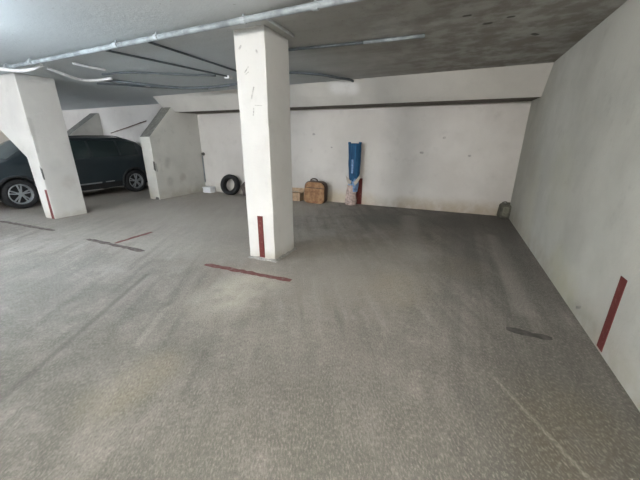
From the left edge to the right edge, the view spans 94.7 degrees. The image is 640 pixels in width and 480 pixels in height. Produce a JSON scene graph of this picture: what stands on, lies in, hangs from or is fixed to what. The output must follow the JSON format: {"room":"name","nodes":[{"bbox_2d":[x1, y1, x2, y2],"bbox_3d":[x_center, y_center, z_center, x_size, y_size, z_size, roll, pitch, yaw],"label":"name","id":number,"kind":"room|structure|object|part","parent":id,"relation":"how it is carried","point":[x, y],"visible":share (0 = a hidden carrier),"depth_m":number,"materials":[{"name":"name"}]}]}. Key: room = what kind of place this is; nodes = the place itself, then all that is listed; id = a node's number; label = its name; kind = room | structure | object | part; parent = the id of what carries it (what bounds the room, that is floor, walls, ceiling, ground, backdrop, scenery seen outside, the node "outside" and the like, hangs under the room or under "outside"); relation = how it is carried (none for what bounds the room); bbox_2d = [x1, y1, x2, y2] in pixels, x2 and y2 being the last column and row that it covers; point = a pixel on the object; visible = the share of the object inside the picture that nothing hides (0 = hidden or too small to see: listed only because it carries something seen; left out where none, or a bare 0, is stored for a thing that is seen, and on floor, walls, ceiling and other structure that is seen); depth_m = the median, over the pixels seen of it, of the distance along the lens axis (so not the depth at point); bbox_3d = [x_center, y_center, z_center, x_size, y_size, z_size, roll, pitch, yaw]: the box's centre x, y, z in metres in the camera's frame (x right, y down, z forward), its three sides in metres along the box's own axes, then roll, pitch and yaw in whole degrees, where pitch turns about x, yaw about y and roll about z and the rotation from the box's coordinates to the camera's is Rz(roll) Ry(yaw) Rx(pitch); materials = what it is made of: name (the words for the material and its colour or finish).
{"room":"parking garage","nodes":[
{"label":"parking garage","id":0,"kind":"room"},
{"bbox_2d":[0,130,9,143],"bbox_3d":[-13.687,-1.875,6.103,0.200,2.685,14.530,8,20,23],"label":"wall","id":1,"kind":"structure","parent":0,"point":[3,137],"depth_m":10.61,"materials":[{"name":"beige paint"}]},
{"bbox_2d":[67,113,102,135],"bbox_3d":[-8.483,-3.265,10.640,0.450,2.520,1.230,8,20,23],"label":"wall","id":2,"kind":"structure","parent":0,"point":[91,124],"depth_m":10.50,"materials":[{"name":"grey paint"}]},
{"bbox_2d":[140,107,205,199],"bbox_3d":[-4.250,-2.552,8.599,0.382,2.460,1.735,8,20,23],"label":"wall","id":3,"kind":"structure","parent":0,"point":[170,144],"depth_m":8.34,"materials":[{"name":"grey paint"}]},
{"bbox_2d":[62,101,530,215],"bbox_3d":[-3.290,-2.853,9.164,16.183,2.685,0.203,8,20,23],"label":"wall","id":4,"kind":"structure","parent":0,"point":[460,158],"depth_m":6.98,"materials":[{"name":"white paint"}]},
{"bbox_2d":[111,121,145,132],"bbox_3d":[-6.686,-3.927,10.266,1.956,0.392,0.051,8,20,23],"label":"cable","id":5,"kind":"object","parent":4,"relation":"attached to","point":[143,121],"visible":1,"depth_m":10.24,"materials":[{"name":"grey plastic"}]},
{"bbox_2d":[0,0,626,110],"bbox_3d":[-6.241,-2.183,2.399,16.583,0.250,14.730,8,20,23],"label":"ceiling","id":6,"kind":"structure","parent":0,"point":[459,34],"depth_m":3.44,"materials":[{"name":"grey concrete"}]},
{"bbox_2d":[0,63,43,72],"bbox_3d":[-5.087,-2.620,4.397,1.589,0.151,0.170,-6,19,-18],"label":"conduit","id":7,"kind":"object","parent":6,"relation":"attached to","point":[41,65],"visible":0.99,"depth_m":4.59,"materials":[{"name":"plastic"}]},
{"bbox_2d":[47,67,112,81],"bbox_3d":[-4.271,-2.909,5.240,0.290,0.113,0.968,11,21,31],"label":"conduit","id":8,"kind":"object","parent":6,"relation":"attached to","point":[48,68],"visible":1,"depth_m":5.32,"materials":[{"name":"plastic"}]},
{"bbox_2d":[72,62,105,70],"bbox_3d":[-3.646,-2.747,4.679,0.056,0.046,0.484,8,20,23],"label":"conduit","id":9,"kind":"object","parent":6,"relation":"attached to","point":[73,63],"visible":1,"depth_m":4.63,"materials":[{"name":"plastic"}]},
{"bbox_2d":[97,83,167,88],"bbox_3d":[-3.583,-3.338,6.420,2.173,0.046,0.145,-5,19,-14],"label":"cable","id":10,"kind":"object","parent":6,"relation":"attached to","point":[97,83],"visible":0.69,"depth_m":6.22,"materials":[{"name":"grey plastic"}]},
{"bbox_2d":[102,72,215,76],"bbox_3d":[-2.905,-2.959,5.251,2.019,0.033,0.212,-1,18,-3],"label":"cable","id":11,"kind":"object","parent":6,"relation":"attached to","point":[112,73],"visible":0.99,"depth_m":5.24,"materials":[{"name":"grey plastic"}]},
{"bbox_2d":[106,50,226,76],"bbox_3d":[-2.301,-2.759,4.644,0.028,0.031,2.079,12,22,33],"label":"cable","id":12,"kind":"object","parent":6,"relation":"attached to","point":[111,51],"visible":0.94,"depth_m":4.48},
{"bbox_2d":[106,79,236,88],"bbox_3d":[-2.455,-3.097,5.827,3.432,0.132,0.569,1,18,3],"label":"cable bundle","id":13,"kind":"object","parent":6,"relation":"hanging from","point":[113,80],"visible":0.64,"depth_m":5.96,"materials":[{"name":"grey plastic"}]},
{"bbox_2d":[2,0,362,68],"bbox_3d":[-1.744,-2.276,3.274,8.100,0.088,0.094,8,20,23],"label":"pipe","id":14,"kind":"object","parent":6,"relation":"attached to","point":[315,5],"visible":0.97,"depth_m":3.05,"materials":[{"name":"metal"}]},
{"bbox_2d":[148,42,236,71],"bbox_3d":[-1.727,-2.670,4.375,0.028,0.031,1.990,8,20,22],"label":"cable","id":15,"kind":"object","parent":6,"relation":"attached to","point":[152,43],"visible":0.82,"depth_m":4.13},
{"bbox_2d":[266,19,293,36],"bbox_3d":[-0.424,-2.239,3.094,0.028,0.028,0.600,8,20,23],"label":"conduit","id":16,"kind":"object","parent":6,"relation":"attached to","point":[269,20],"visible":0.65,"depth_m":3.09,"materials":[{"name":"metal"}]},
{"bbox_2d":[289,71,353,81],"bbox_3d":[0.040,-2.959,5.330,1.599,0.072,0.336,-9,20,-27],"label":"cable","id":17,"kind":"object","parent":6,"relation":"attached to","point":[290,72],"visible":0.92,"depth_m":5.15,"materials":[{"name":"grey plastic"}]},
{"bbox_2d":[288,34,424,50],"bbox_3d":[0.360,-2.407,3.614,1.758,0.042,0.054,6,19,18],"label":"conduit","id":18,"kind":"object","parent":6,"relation":"attached to","point":[417,36],"visible":0.83,"depth_m":3.54,"materials":[{"name":"metal"}]},
{"bbox_2d":[0,186,639,479],"bbox_3d":[-6.248,0.580,3.307,16.583,0.202,14.730,8,20,23],"label":"floor","id":19,"kind":"structure","parent":0,"point":[142,338],"depth_m":2.21,"materials":[{"name":"concrete"}]},
{"bbox_2d":[0,72,86,218],"bbox_3d":[-6.426,-1.945,6.374,2.427,2.685,0.613,8,20,23],"label":"concrete pillar","id":20,"kind":"structure","parent":19,"relation":"on","point":[31,115],"depth_m":5.79,"materials":[{"name":"white paint"}]},
{"bbox_2d":[0,135,147,208],"bbox_3d":[-7.273,-2.068,8.319,2.200,1.701,4.555,8,20,23],"label":"car","id":21,"kind":"object","parent":19,"relation":"on","point":[101,161],"visible":0.62,"depth_m":8.17,"materials":[{"name":"grey paint"}]},
{"bbox_3d":[-6.438,-2.947,8.426,0.038,0.094,1.558,8,20,23],"label":"roof rail","id":22,"kind":"part","parent":21,"relation":"part of","materials":[{"name":"black metal"}]},
{"bbox_2d":[202,186,214,192],"bbox_3d":[-3.527,-1.604,9.374,0.330,0.180,0.240,8,20,23],"label":"storage box","id":23,"kind":"object","parent":19,"relation":"on","point":[207,189],"visible":1,"depth_m":9.29,"materials":[{"name":"white plastic"}]},
{"bbox_2d":[220,174,239,194],"bbox_3d":[-2.711,-1.669,8.913,0.623,0.627,0.318,8,20,23],"label":"tyre","id":24,"kind":"object","parent":19,"relation":"on","point":[224,180],"visible":0.99,"depth_m":8.84,"materials":[{"name":"black rubber"}]},
{"bbox_2d":[240,182,245,195],"bbox_3d":[-2.160,-1.577,8.717,0.397,0.545,0.308,8,20,23],"label":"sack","id":25,"kind":"object","parent":19,"relation":"on","point":[242,186],"visible":0.28,"depth_m":8.65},
{"bbox_2d":[233,25,297,262],"bbox_3d":[-0.673,-1.090,3.817,0.484,2.685,0.619,8,20,23],"label":"concrete pillar","id":26,"kind":"structure","parent":19,"relation":"on","point":[261,53],"depth_m":3.58,"materials":[{"name":"white paint"}]},
{"bbox_2d":[292,188,303,200],"bbox_3d":[-0.703,-1.252,8.105,0.420,0.318,0.356,8,20,23],"label":"carton","id":27,"kind":"object","parent":19,"relation":"on","point":[297,193],"visible":0.7,"depth_m":8.05,"materials":[{"name":"beige cardboard"}]},
{"bbox_2d":[304,178,327,203],"bbox_3d":[-0.123,-1.294,7.727,0.606,0.650,0.289,6,19,17],"label":"bag","id":28,"kind":"object","parent":19,"relation":"on","point":[316,192],"visible":0.99,"depth_m":7.62,"materials":[{"name":"brown leather"}]},
{"bbox_2d":[345,142,361,204],"bbox_3d":[0.850,-1.628,7.317,0.410,1.532,0.238,8,20,23],"label":"parasol","id":29,"kind":"object","parent":19,"relation":"on","point":[354,162],"visible":1,"depth_m":7.22,"materials":[{"name":"blue fabric"}]},
{"bbox_2d":[497,201,510,218],"bbox_3d":[3.900,-0.643,6.238,0.204,0.351,0.213,5,19,14],"label":"canister","id":30,"kind":"object","parent":19,"relation":"on","point":[504,209],"visible":1,"depth_m":6.17,"materials":[{"name":"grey plastic"}]},
{"bbox_3d":[3.874,-0.590,6.154,0.110,0.200,0.014,7,19,14],"label":"panel","id":31,"kind":"part","parent":30,"relation":"part of","materials":[{"name":"beige plastic"}]},
{"bbox_2d":[153,62,553,113],"bbox_3d":[-0.216,-3.251,6.796,8.843,0.435,1.188,8,20,23],"label":"beam","id":32,"kind":"structure","parent":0,"point":[517,83],"depth_m":5.64,"materials":[{"name":"white paint"}]},
{"bbox_2d":[509,0,639,410],"bbox_3d":[1.278,0.240,-0.215,0.203,2.685,14.530,8,20,23],"label":"wall","id":33,"kind":"structure","parent":0,"point":[575,202],"depth_m":2.71,"materials":[{"name":"white paint"}]}
]}

